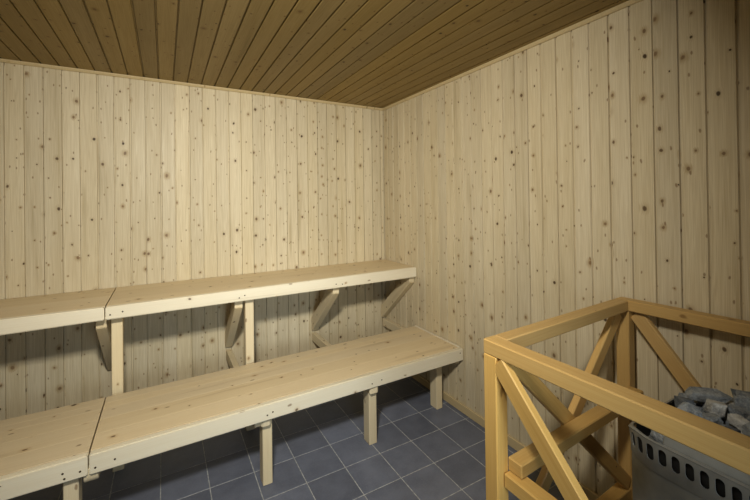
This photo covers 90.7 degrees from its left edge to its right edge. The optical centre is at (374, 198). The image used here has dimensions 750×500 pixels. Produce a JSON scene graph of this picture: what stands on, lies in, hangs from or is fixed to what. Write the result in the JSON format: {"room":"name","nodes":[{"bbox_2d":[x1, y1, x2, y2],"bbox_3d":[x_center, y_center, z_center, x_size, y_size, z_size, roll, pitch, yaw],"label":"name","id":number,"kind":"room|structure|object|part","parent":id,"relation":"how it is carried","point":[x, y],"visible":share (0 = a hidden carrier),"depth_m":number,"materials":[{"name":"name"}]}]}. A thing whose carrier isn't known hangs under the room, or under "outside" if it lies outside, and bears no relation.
{"room":"sauna","nodes":[
{"label":"sauna","id":0,"kind":"room"},
{"bbox_2d":[0,62,385,420],"bbox_3d":[-1.236,0.307,2.417,3.100,2.110,0.060,-1,0,-30],"label":"wall","id":1,"kind":"structure","parent":0,"point":[106,181],"depth_m":2.34,"materials":[{"name":"brown wood"}]},
{"bbox_2d":[0,287,115,369],"bbox_3d":[-1.904,0.768,1.709,1.126,0.476,0.494,-1,0,-30],"label":"bench","id":2,"kind":"object","parent":1,"relation":"attached to","point":[31,313],"visible":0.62,"depth_m":1.79,"materials":[{"name":"brown wood"}]},
{"bbox_3d":[-1.803,0.568,1.526,1.125,0.080,0.033,-1,0,-28],"label":"rail","id":3,"kind":"part","parent":2,"relation":"part of","materials":[{"name":"brown wood"}]},
{"bbox_3d":[-1.916,0.545,1.724,1.124,0.030,0.460,-1,0,-30],"label":"seat","id":4,"kind":"part","parent":2,"relation":"part of","materials":[{"name":"brown wood"}]},
{"bbox_2d":[0,58,382,110],"bbox_3d":[-1.232,-0.740,2.389,3.000,0.017,0.017,-1,0,-30],"label":"trim","id":5,"kind":"structure","parent":1,"relation":"attached to","point":[1,59],"depth_m":2.35,"materials":[{"name":"brown wood"}]},
{"bbox_2d":[8,376,563,499],"bbox_3d":[-0.354,1.370,0.884,3.100,0.060,3.550,-1,0,-30],"label":"floor","id":6,"kind":"structure","parent":0,"point":[421,451],"depth_m":1.88,"materials":[{"name":"tile"}]},
{"bbox_2d":[0,397,104,499],"bbox_3d":[-1.768,1.162,1.506,1.154,0.402,0.944,-1,0,-30],"label":"bench","id":7,"kind":"object","parent":6,"relation":"on","point":[48,448],"visible":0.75,"depth_m":1.41,"materials":[{"name":"brown wood"}]},
{"bbox_3d":[-1.558,0.993,1.103,1.124,0.075,0.031,-1,0,-30],"label":"rail","id":8,"kind":"part","parent":7,"relation":"part of","materials":[{"name":"brown wood"}]},
{"bbox_3d":[-1.138,1.177,1.395,0.046,0.353,0.068,-1,0,-30],"label":"leg","id":9,"kind":"part","parent":7,"relation":"part of","materials":[{"name":"brown wood"}]},
{"bbox_2d":[105,259,415,471],"bbox_3d":[-0.599,0.935,2.448,1.866,0.836,0.495,-1,0,-30],"label":"bench","id":10,"kind":"object","parent":6,"relation":"on","point":[127,301],"visible":0.98,"depth_m":2.21,"materials":[{"name":"brown wood"}]},
{"bbox_3d":[-1.297,0.957,1.869,0.048,0.804,0.047,-1,0,-30],"label":"support post","id":11,"kind":"part","parent":10,"relation":"part of","materials":[{"name":"brown wood"}]},
{"bbox_3d":[-0.742,0.952,2.185,0.048,0.804,0.047,-1,0,-30],"label":"support post","id":12,"kind":"part","parent":10,"relation":"part of","materials":[{"name":"brown wood"}]},
{"bbox_3d":[-0.613,0.533,2.466,1.866,0.030,0.461,-1,0,-30],"label":"seat","id":13,"kind":"part","parent":10,"relation":"part of","materials":[{"name":"brown wood"}]},
{"bbox_3d":[-0.500,0.551,2.267,1.867,0.072,0.034,-1,0,-31],"label":"rail","id":14,"kind":"part","parent":10,"relation":"part of","materials":[{"name":"brown wood"}]},
{"bbox_2d":[89,318,462,485],"bbox_3d":[-0.479,1.148,2.240,1.866,0.406,0.944,-1,0,-30],"label":"bench","id":15,"kind":"object","parent":6,"relation":"on","point":[139,424],"visible":1,"depth_m":1.84,"materials":[{"name":"brown wood"}]},
{"bbox_3d":[-0.522,1.172,1.772,0.045,0.353,0.066,-1,0,-30],"label":"leg","id":16,"kind":"part","parent":15,"relation":"part of","materials":[{"name":"brown wood"}]},
{"bbox_3d":[-0.027,1.202,2.053,0.048,0.284,0.066,-1,0,-30],"label":"leg","id":17,"kind":"part","parent":15,"relation":"part of","materials":[{"name":"brown wood"}]},
{"bbox_3d":[0.394,1.163,2.388,0.046,0.353,0.068,-1,0,-30],"label":"leg","id":18,"kind":"part","parent":15,"relation":"part of","materials":[{"name":"brown wood"}]},
{"bbox_2d":[484,297,749,499],"bbox_3d":[0.834,0.855,0.952,0.825,0.940,0.740,-1,0,-30],"label":"guard rail","id":19,"kind":"object","parent":6,"relation":"on","point":[509,366],"visible":0.94,"depth_m":1.02,"materials":[{"name":"brown wood"}]},
{"bbox_3d":[0.341,0.882,1.031,0.046,0.900,0.048,-1,0,-30],"label":"post","id":20,"kind":"part","parent":19,"relation":"part of","materials":[{"name":"brown wood"}]},
{"bbox_3d":[0.524,0.765,0.758,0.048,0.039,0.614,-1,0,-30],"label":"rail","id":21,"kind":"part","parent":19,"relation":"part of","materials":[{"name":"brown wood"}]},
{"bbox_3d":[0.650,0.409,1.233,0.701,0.040,0.046,-1,0,-32],"label":"rail","id":22,"kind":"part","parent":19,"relation":"part of","materials":[{"name":"brown wood"}]},
{"bbox_3d":[0.676,0.727,1.190,0.707,0.037,0.046,-1,0,-32],"label":"rail","id":23,"kind":"part","parent":19,"relation":"part of","materials":[{"name":"brown wood"}]},
{"bbox_3d":[0.659,1.117,1.229,0.701,0.045,0.046,-1,0,-32],"label":"rail","id":24,"kind":"part","parent":19,"relation":"part of","materials":[{"name":"brown wood"}]},
{"bbox_3d":[0.499,0.408,0.749,0.048,0.040,0.707,-1,0,-30],"label":"rail","id":25,"kind":"part","parent":19,"relation":"part of","materials":[{"name":"brown wood"}]},
{"bbox_3d":[0.972,0.876,1.429,0.048,0.900,0.048,-1,0,-30],"label":"post","id":26,"kind":"part","parent":19,"relation":"part of","materials":[{"name":"brown wood"}]},
{"bbox_3d":[1.143,0.402,1.154,0.048,0.040,0.706,-1,0,-32],"label":"rail","id":27,"kind":"part","parent":19,"relation":"part of","materials":[{"name":"brown wood"}]},
{"bbox_2d":[628,393,749,499],"bbox_3d":[0.913,0.943,0.890,0.421,0.761,0.413,-1,0,-30],"label":"heater","id":28,"kind":"object","parent":6,"relation":"on","point":[669,470],"visible":0.45,"depth_m":0.86,"materials":[{"name":"grey metal"}]},
{"bbox_2d":[694,400,702,410],"bbox_3d":[0.935,0.614,1.082,0.053,0.055,0.039,-1,0,10],"label":"stone","id":29,"kind":"object","parent":28,"relation":"on","point":[696,402],"visible":0.07,"depth_m":1.07,"materials":[{"name":"black stone"}]},
{"bbox_3d":[0.747,0.581,0.796,0.019,0.034,0.217,-1,0,-30],"label":"stone plate","id":30,"kind":"part","parent":28,"relation":"part of","materials":[{"name":"grey metal"}]},
{"bbox_2d":[701,404,726,424],"bbox_3d":[0.940,0.609,1.029,0.066,0.057,0.060,-1,0,17],"label":"stone","id":31,"kind":"object","parent":28,"relation":"on","point":[702,411],"visible":0.13,"depth_m":1.00,"materials":[{"name":"grey stone"}]},
{"bbox_2d":[702,399,727,418],"bbox_3d":[0.921,0.569,0.996,0.049,0.051,0.054,-1,0,25],"label":"stone","id":32,"kind":"object","parent":31,"relation":"on","point":[710,406],"visible":0.8,"depth_m":0.99,"materials":[{"name":"grey stone"}]},
{"bbox_2d":[726,404,749,418],"bbox_3d":[0.974,0.578,0.993,0.045,0.039,0.055,-1,0,-4],"label":"stone","id":33,"kind":"object","parent":31,"relation":"on","point":[731,408],"visible":0.56,"depth_m":0.98,"materials":[{"name":"grey stone"}]},
{"bbox_3d":[0.805,0.641,0.939,0.054,0.041,0.040,-5,-8,33],"label":"stone","id":34,"kind":"object","parent":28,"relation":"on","visible":0},
{"label":"stone","id":35,"kind":"object","parent":34,"relation":"on","visible":0},
{"bbox_2d":[678,402,702,417],"bbox_3d":[0.808,0.557,0.953,0.052,0.054,0.047,-1,0,-5],"label":"stone","id":36,"kind":"object","parent":35,"relation":"on","point":[687,406],"visible":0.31,"depth_m":0.95,"materials":[{"name":"grey stone"}]},
{"label":"stone","id":37,"kind":"object","parent":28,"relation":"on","visible":0},
{"bbox_3d":[0.912,0.596,0.910,0.057,0.050,0.046,-13,-23,34],"label":"stone","id":38,"kind":"object","parent":37,"relation":"on","visible":0},
{"bbox_2d":[727,413,749,428],"bbox_3d":[0.927,0.567,0.940,0.031,0.029,0.047,-1,0,-14],"label":"stone","id":39,"kind":"object","parent":38,"relation":"on","point":[736,420],"visible":0.8,"depth_m":0.94,"materials":[{"name":"grey stone"}]},
{"bbox_2d":[742,422,749,436],"bbox_3d":[0.917,0.558,0.894,0.046,0.037,0.044,-1,0,-8],"label":"stone","id":40,"kind":"object","parent":38,"relation":"on","point":[746,427],"visible":0.85,"depth_m":0.90,"materials":[{"name":"grey stone"}]},
{"label":"stone","id":41,"kind":"object","parent":28,"relation":"on","visible":0},
{"label":"stone","id":42,"kind":"object","parent":41,"relation":"on","visible":0},
{"bbox_2d":[702,413,723,423],"bbox_3d":[0.857,0.576,0.953,0.061,0.044,0.044,-1,0,12],"label":"stone","id":43,"kind":"object","parent":42,"relation":"on","point":[713,417],"visible":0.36,"depth_m":0.94,"materials":[{"name":"grey stone"}]},
{"bbox_2d":[716,423,740,432],"bbox_3d":[0.864,0.574,0.906,0.029,0.040,0.041,-1,0,-6],"label":"stone","id":44,"kind":"object","parent":42,"relation":"on","point":[724,425],"visible":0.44,"depth_m":0.90,"materials":[{"name":"grey stone"}]},
{"label":"stone","id":45,"kind":"object","parent":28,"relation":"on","visible":0},
{"bbox_2d":[650,430,663,443],"bbox_3d":[0.734,0.604,0.939,0.052,0.049,0.047,-1,0,-10],"label":"stone","id":46,"kind":"object","parent":45,"relation":"on","point":[657,437],"visible":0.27,"depth_m":0.93,"materials":[{"name":"grey stone"}]},
{"bbox_3d":[0.867,0.643,1.042,0.049,0.041,0.036,-13,14,-7],"label":"stone","id":47,"kind":"object","parent":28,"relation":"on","visible":0},
{"label":"stone","id":48,"kind":"object","parent":47,"relation":"on","visible":0},
{"bbox_2d":[674,395,695,407],"bbox_3d":[0.878,0.581,1.047,0.033,0.042,0.045,-1,0,7],"label":"stone","id":49,"kind":"object","parent":48,"relation":"on","point":[678,400],"visible":0.47,"depth_m":1.05,"materials":[{"name":"grey stone"}]},
{"bbox_2d":[678,392,695,404],"bbox_3d":[0.905,0.589,1.075,0.038,0.033,0.050,-1,0,24],"label":"stone","id":50,"kind":"object","parent":48,"relation":"on","point":[679,394],"visible":0.2,"depth_m":1.08,"materials":[{"name":"grey stone"}]},
{"bbox_2d":[0,0,627,107],"bbox_3d":[-0.383,-0.799,0.898,3.100,0.060,3.550,-1,0,-30],"label":"ceiling","id":51,"kind":"structure","parent":0,"point":[371,53],"depth_m":1.76,"materials":[{"name":"brown wood"}]},
{"bbox_2d":[383,0,749,495],"bbox_3d":[0.974,0.272,1.626,0.060,2.110,3.500,-1,0,-30],"label":"wall","id":52,"kind":"structure","parent":0,"point":[606,158],"depth_m":1.62,"materials":[{"name":"brown wood"}]},
{"bbox_2d":[411,374,599,499],"bbox_3d":[0.943,1.302,1.623,0.014,0.052,3.450,-1,0,-30],"label":"baseboard","id":53,"kind":"structure","parent":52,"relation":"attached to","point":[515,444],"depth_m":2.23,"materials":[{"name":"brown wood"}]},
{"bbox_2d":[382,0,641,109],"bbox_3d":[0.918,-0.773,1.628,0.017,0.017,3.432,-1,0,-30],"label":"trim","id":54,"kind":"structure","parent":52,"relation":"attached to","point":[629,2],"depth_m":1.85,"materials":[{"name":"brown wood"}]},
{"label":"stone","id":55,"kind":"object","parent":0,"visible":0},
{"bbox_2d":[685,386,732,402],"bbox_3d":[0.946,0.559,1.059,0.104,0.030,0.051,-1,0,13],"label":"stone","id":56,"kind":"object","parent":55,"relation":"on","point":[701,394],"visible":0.92,"depth_m":1.04,"materials":[{"name":"grey stone"}]},
{"label":"stone","id":57,"kind":"object","parent":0,"visible":0},
{"label":"stone","id":58,"kind":"object","parent":57,"relation":"on","visible":0},
{"bbox_2d":[733,389,749,410],"bbox_3d":[1.015,0.554,1.016,0.046,0.041,0.065,-1,0,42],"label":"stone","id":59,"kind":"object","parent":58,"relation":"on","point":[742,398],"visible":0.99,"depth_m":1.00,"materials":[{"name":"grey stone"}]}
]}

